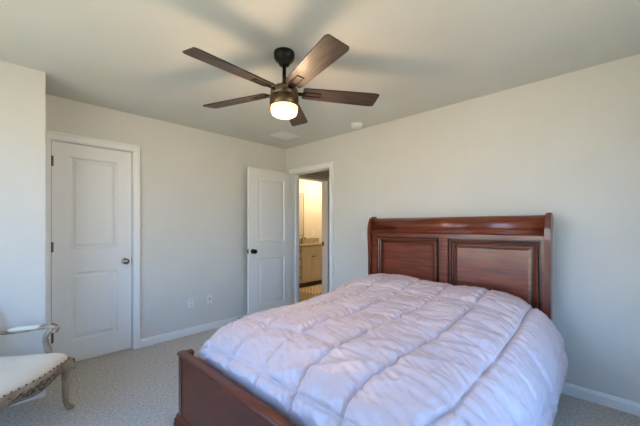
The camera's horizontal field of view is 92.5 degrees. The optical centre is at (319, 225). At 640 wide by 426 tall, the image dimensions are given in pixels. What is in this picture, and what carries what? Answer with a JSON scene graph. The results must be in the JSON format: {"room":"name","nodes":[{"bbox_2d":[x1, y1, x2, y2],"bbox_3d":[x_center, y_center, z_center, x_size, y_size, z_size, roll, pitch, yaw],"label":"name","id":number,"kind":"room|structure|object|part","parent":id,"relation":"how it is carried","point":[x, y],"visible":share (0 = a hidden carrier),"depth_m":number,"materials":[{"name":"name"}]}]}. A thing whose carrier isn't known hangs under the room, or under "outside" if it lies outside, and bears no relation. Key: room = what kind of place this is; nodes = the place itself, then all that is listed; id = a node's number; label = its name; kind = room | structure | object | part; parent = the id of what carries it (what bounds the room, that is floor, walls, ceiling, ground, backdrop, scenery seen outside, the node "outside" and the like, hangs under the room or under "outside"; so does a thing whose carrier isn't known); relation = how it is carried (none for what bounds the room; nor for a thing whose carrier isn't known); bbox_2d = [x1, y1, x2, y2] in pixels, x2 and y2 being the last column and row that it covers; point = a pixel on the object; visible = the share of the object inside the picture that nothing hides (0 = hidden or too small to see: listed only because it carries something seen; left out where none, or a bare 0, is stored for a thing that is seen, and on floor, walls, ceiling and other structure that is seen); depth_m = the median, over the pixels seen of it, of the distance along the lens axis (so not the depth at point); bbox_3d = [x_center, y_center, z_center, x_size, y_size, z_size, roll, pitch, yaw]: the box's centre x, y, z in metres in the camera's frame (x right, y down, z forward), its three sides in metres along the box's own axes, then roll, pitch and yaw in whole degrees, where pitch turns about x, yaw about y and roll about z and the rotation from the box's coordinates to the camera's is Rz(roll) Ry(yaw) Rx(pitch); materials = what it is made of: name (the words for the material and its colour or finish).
{"room":"bedroom","nodes":[
{"label":"bedroom","id":0,"kind":"room"},
{"bbox_2d":[0,60,44,356],"bbox_3d":[-2.782,0.060,2.031,0.624,2.440,1.392,0,0,44],"label":"wall","id":1,"kind":"structure","parent":0,"point":[22,89],"depth_m":2.23,"materials":[{"name":"paint"}]},
{"bbox_2d":[6,389,45,407],"bbox_3d":[-2.511,1.238,1.852,0.015,0.084,1.272,0,0,44],"label":"baseboard","id":2,"kind":"structure","parent":1,"relation":"attached to","point":[43,393],"depth_m":2.27,"materials":[{"name":"white paint"}]},
{"bbox_2d":[45,94,328,338],"bbox_3d":[-0.510,0.060,4.744,0.120,2.440,5.688,0,0,44],"label":"wall","id":3,"kind":"structure","parent":0,"point":[193,181],"depth_m":3.56,"materials":[{"name":"paint"}]},
{"bbox_2d":[51,141,131,361],"bbox_3d":[-2.160,0.254,2.938,0.108,2.025,0.632,0,0,44],"label":"door","id":4,"kind":"structure","parent":3,"relation":"in","point":[91,187],"depth_m":2.93,"materials":[{"name":"white paint"}]},
{"bbox_3d":[-1.970,0.361,3.109,0.073,0.064,0.064,0,0,44],"label":"knob","id":5,"kind":"part","parent":4,"relation":"part of","materials":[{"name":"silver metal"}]},
{"bbox_2d":[45,130,139,348],"bbox_3d":[-2.199,0.222,2.979,0.146,2.116,0.766,0,0,44],"label":"trim","id":6,"kind":"structure","parent":3,"relation":"attached to","point":[50,136],"depth_m":3.06,"materials":[{"name":"white paint"}]},
{"bbox_2d":[188,298,193,307],"bbox_3d":[-1.522,0.909,3.604,0.010,0.114,0.070,0,0,44],"label":"wall outlet","id":7,"kind":"object","parent":3,"relation":"attached to","point":[190,300],"visible":1,"depth_m":3.60,"materials":[{"name":"white plastic"}]},
{"bbox_2d":[140,314,246,347],"bbox_3d":[-1.202,1.238,3.931,0.015,0.084,1.988,0,0,44],"label":"baseboard","id":8,"kind":"structure","parent":3,"relation":"attached to","point":[156,339],"depth_m":3.56,"materials":[{"name":"white paint"}]},
{"bbox_2d":[207,294,211,303],"bbox_3d":[-1.356,0.899,3.766,0.022,0.114,0.070,0,0,44],"label":"cable jack","id":9,"kind":"object","parent":3,"relation":"attached to","point":[209,296],"visible":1,"depth_m":3.77,"materials":[{"name":"white plastic"}]},
{"bbox_2d":[299,174,328,293],"bbox_3d":[-0.178,0.222,5.068,0.146,2.116,0.892,0,0,44],"label":"trim","id":10,"kind":"structure","parent":3,"relation":"attached to","point":[325,180],"depth_m":5.32,"materials":[{"name":"white paint"}]},
{"bbox_2d":[299,179,321,241],"bbox_3d":[-0.693,0.060,6.850,0.120,2.440,2.915,0,0,44],"label":"wall","id":11,"kind":"structure","parent":0,"point":[312,190],"depth_m":7.30,"materials":[{"name":"beige paint"}]},
{"bbox_2d":[299,192,303,235],"bbox_3d":[-0.673,-0.270,6.771,0.014,1.000,0.860,0,0,44],"label":"bathroom mirror","id":12,"kind":"object","parent":11,"relation":"attached to","point":[301,194],"visible":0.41,"depth_m":7.03,"materials":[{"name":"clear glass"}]},
{"bbox_2d":[0,0,639,148],"bbox_3d":[0.086,-1.210,3.290,6.190,0.100,7.190,0,0,44],"label":"ceiling","id":13,"kind":"structure","parent":0,"point":[420,56],"depth_m":2.00,"materials":[{"name":"paint"}]},
{"bbox_2d":[182,34,379,125],"bbox_3d":[-0.262,-0.946,2.021,1.287,0.429,1.241,0,0,44],"label":"ceiling fan","id":14,"kind":"object","parent":13,"relation":"hanging from","point":[284,99],"visible":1,"depth_m":1.97,"materials":[{"name":"brown wood"}]},
{"bbox_3d":[-0.499,-0.898,1.761,0.146,0.008,0.533,16,10,40],"label":"fan blade","id":15,"kind":"part","parent":14,"relation":"part of","materials":[{"name":"brown wood"}]},
{"bbox_3d":[-0.599,-0.898,2.210,0.533,0.008,0.146,0,12,24],"label":"fan blade","id":16,"kind":"part","parent":14,"relation":"part of","materials":[{"name":"brown wood"}]},
{"bbox_3d":[-0.393,-0.891,2.122,0.165,0.006,0.048,0,12,24],"label":"blade arm","id":17,"kind":"part","parent":14,"relation":"part of"},
{"bbox_3d":[-0.352,-0.891,1.929,0.048,0.006,0.165,16,10,40],"label":"blade arm","id":18,"kind":"part","parent":14,"relation":"part of","materials":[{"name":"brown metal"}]},
{"bbox_3d":[-0.240,-0.764,2.054,0.180,0.066,0.180,0,0,44],"label":"lamp shade","id":19,"kind":"part","parent":14,"relation":"part of","materials":[{"name":"beige glass"}]},
{"bbox_3d":[-0.156,-0.891,1.909,0.048,0.006,0.165,14,-7,-30],"label":"blade arm","id":20,"kind":"part","parent":14,"relation":"part of","materials":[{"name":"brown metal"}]},
{"bbox_3d":[-0.202,-0.898,2.444,0.146,0.008,0.533,-12,-1,5],"label":"fan blade","id":21,"kind":"part","parent":14,"relation":"part of","materials":[{"name":"brown wood"}]},
{"bbox_3d":[-0.076,-0.891,2.089,0.165,0.006,0.048,0,-12,-12],"label":"blade arm","id":22,"kind":"part","parent":14,"relation":"part of"},
{"bbox_3d":[-0.041,-0.898,1.716,0.146,0.008,0.533,14,-7,-30],"label":"fan blade","id":23,"kind":"part","parent":14,"relation":"part of","materials":[{"name":"brown wood"}]},
{"bbox_3d":[0.143,-0.898,2.138,0.533,0.008,0.146,0,-12,-12],"label":"fan blade","id":24,"kind":"part","parent":14,"relation":"part of","materials":[{"name":"brown wood"}]},
{"bbox_2d":[269,130,299,139],"bbox_3d":[-0.455,-1.155,3.917,0.260,0.011,0.300,0,0,44],"label":"ceiling vent","id":25,"kind":"object","parent":13,"relation":"in","point":[281,134],"visible":1,"depth_m":3.90,"materials":[{"name":"white plastic"}]},
{"bbox_2d":[350,122,362,128],"bbox_3d":[0.415,-1.139,3.494,0.144,0.042,0.144,0,0,44],"label":"smoke detector","id":26,"kind":"object","parent":13,"relation":"attached to","point":[355,125],"visible":1,"depth_m":3.46,"materials":[{"name":"white plastic"}]},
{"bbox_2d":[0,283,639,425],"bbox_3d":[0.088,1.330,3.205,6.070,0.100,7.070,0,0,44],"label":"floor","id":27,"kind":"structure","parent":0,"point":[134,387],"depth_m":2.27,"materials":[{"name":"beige carpet"}]},
{"bbox_2d":[0,323,75,410],"bbox_3d":[-2.007,0.833,1.840,0.670,0.892,0.635,0,0,-3],"label":"armchair","id":28,"kind":"object","parent":27,"relation":"on","point":[22,377],"visible":1,"depth_m":1.92,"materials":[{"name":"fabric"}]},
{"bbox_3d":[-2.007,0.711,2.091,0.405,0.055,0.051,0,0,-13],"label":"arm rail","id":29,"kind":"part","parent":28,"relation":"part of","materials":[{"name":"paint"}]},
{"bbox_3d":[-1.974,0.972,1.842,0.559,0.094,0.585,0,0,-3],"label":"seat rail","id":30,"kind":"part","parent":28,"relation":"part of","materials":[{"name":"paint"}]},
{"bbox_3d":[-1.975,0.889,1.842,0.551,0.084,0.576,0,0,-3],"label":"seat","id":31,"kind":"part","parent":28,"relation":"part of","materials":[{"name":"beige fabric"}]},
{"bbox_3d":[-1.871,0.808,2.111,0.070,0.218,0.044,0,0,-3],"label":"arm post","id":32,"kind":"part","parent":28,"relation":"part of","materials":[{"name":"paint"}]},
{"bbox_3d":[-1.762,1.099,2.129,0.083,0.361,0.084,0,0,-3],"label":"leg","id":33,"kind":"part","parent":28,"relation":"part of","materials":[{"name":"paint"}]},
{"bbox_2d":[299,245,321,287],"bbox_3d":[-0.303,0.853,6.726,0.605,0.855,1.350,0,0,44],"label":"bathroom vanity","id":34,"kind":"object","parent":27,"relation":"on","point":[310,257],"visible":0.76,"depth_m":6.45,"materials":[{"name":"beige paint"}]},
{"bbox_3d":[-0.263,0.873,6.389,0.020,0.555,0.310,0,0,44],"label":"cabinet door","id":35,"kind":"part","parent":34,"relation":"part of","materials":[{"name":"beige paint"}]},
{"bbox_2d":[299,238,321,246],"bbox_3d":[-0.302,0.357,6.726,0.606,0.134,1.390,0,0,44],"label":"countertop","id":36,"kind":"structure","parent":34,"relation":"on","point":[309,241],"depth_m":7.03,"materials":[{"name":"stone"}]},
{"bbox_3d":[-0.164,0.510,6.491,0.020,0.140,0.595,0,0,44],"label":"false drawer","id":37,"kind":"part","parent":34,"relation":"part of","materials":[{"name":"beige paint"}]},
{"bbox_3d":[-0.054,0.873,6.605,0.020,0.555,0.279,0,0,44],"label":"cabinet door","id":38,"kind":"part","parent":34,"relation":"part of","materials":[{"name":"beige paint"}]},
{"bbox_2d":[299,284,321,294],"bbox_3d":[0.169,1.276,6.375,0.580,0.011,1.400,0,0,44],"label":"bath rug","id":39,"kind":"object","parent":27,"relation":"on","point":[317,289],"visible":0.29,"depth_m":6.01,"materials":[{"name":"beige fabric"}]},
{"bbox_2d":[174,213,553,425],"bbox_3d":[0.446,0.590,2.114,1.636,1.380,2.195,0,0,44],"label":"sleigh bed","id":40,"kind":"object","parent":27,"relation":"on","point":[512,255],"visible":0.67,"depth_m":2.46,"materials":[{"name":"brown wood"}]},
{"bbox_3d":[-0.287,1.220,1.357,1.636,0.111,0.088,0,0,44],"label":"footboard moulding","id":41,"kind":"part","parent":40,"relation":"part of","materials":[{"name":"brown wood"}]},
{"bbox_3d":[-0.836,1.048,1.913,0.045,0.465,0.081,0,0,44],"label":"footboard post","id":42,"kind":"part","parent":40,"relation":"part of","materials":[{"name":"brown wood"}]},
{"bbox_3d":[-0.285,1.006,1.357,1.570,0.389,0.035,0,0,44],"label":"footboard panel","id":43,"kind":"part","parent":40,"relation":"part of","materials":[{"name":"brown wood"}]},
{"bbox_3d":[-0.286,0.798,1.356,1.614,0.034,0.056,0,0,44],"label":"footboard rail","id":44,"kind":"part","parent":40,"relation":"part of","materials":[{"name":"brown wood"}]},
{"bbox_3d":[0.587,0.590,3.390,0.038,1.380,0.164,0,0,44],"label":"headboard post","id":45,"kind":"part","parent":40,"relation":"part of","materials":[{"name":"brown wood"}]},
{"bbox_3d":[1.150,-0.004,2.841,1.538,0.157,0.132,0,0,44],"label":"headboard rail","id":46,"kind":"part","parent":40,"relation":"part of","materials":[{"name":"brown wood"}]},
{"bbox_3d":[1.128,0.497,2.818,1.530,0.865,0.049,0,0,44],"label":"headboard panel","id":47,"kind":"part","parent":40,"relation":"part of","materials":[{"name":"brown wood"}]},
{"bbox_3d":[1.717,0.590,2.297,0.038,1.380,0.164,0,0,44],"label":"headboard post","id":48,"kind":"part","parent":40,"relation":"part of","materials":[{"name":"brown wood"}]},
{"bbox_2d":[286,54,639,402],"bbox_3d":[1.091,0.060,3.181,4.594,2.440,0.120,0,0,44],"label":"wall","id":49,"kind":"structure","parent":0,"point":[566,146],"depth_m":2.39,"materials":[{"name":"paint"}]},
{"bbox_2d":[247,167,291,314],"bbox_3d":[-0.672,0.253,4.243,0.181,2.030,0.771,0,0,42],"label":"door","id":50,"kind":"structure","parent":49,"relation":"in","point":[269,193],"depth_m":4.20,"materials":[{"name":"white paint"}]},
{"bbox_2d":[289,161,333,304],"bbox_3d":[-0.101,0.222,4.315,0.867,2.116,0.146,0,0,44],"label":"trim","id":51,"kind":"structure","parent":49,"relation":"attached to","point":[296,172],"depth_m":4.53,"materials":[{"name":"white paint"}]},
{"bbox_2d":[362,231,366,240],"bbox_3d":[0.522,0.120,3.640,0.072,0.116,0.010,0,0,44],"label":"light switch","id":52,"kind":"object","parent":49,"relation":"attached to","point":[364,233],"visible":1,"depth_m":3.63,"materials":[{"name":"white plastic"}]},
{"bbox_2d":[561,382,639,415],"bbox_3d":[1.391,1.238,2.797,3.389,0.084,0.015,0,0,44],"label":"baseboard","id":53,"kind":"structure","parent":49,"relation":"attached to","point":[607,400],"depth_m":2.18,"materials":[{"name":"white paint"}]},
{"bbox_3d":[0.440,0.989,2.106,1.510,0.138,1.890,0,0,44],"label":"box spring","id":54,"kind":"object","parent":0,"visible":0},
{"bbox_3d":[0.468,0.812,2.136,1.490,0.213,1.802,0,0,44],"label":"mattress","id":55,"kind":"object","parent":54,"relation":"on","visible":0},
{"bbox_2d":[195,273,567,425],"bbox_3d":[0.413,0.850,2.129,1.932,0.767,1.952,0,0,44],"label":"comforter","id":56,"kind":"object","parent":55,"relation":"on","point":[382,349],"visible":0.97,"depth_m":1.54,"materials":[{"name":"white fabric"}]}
]}

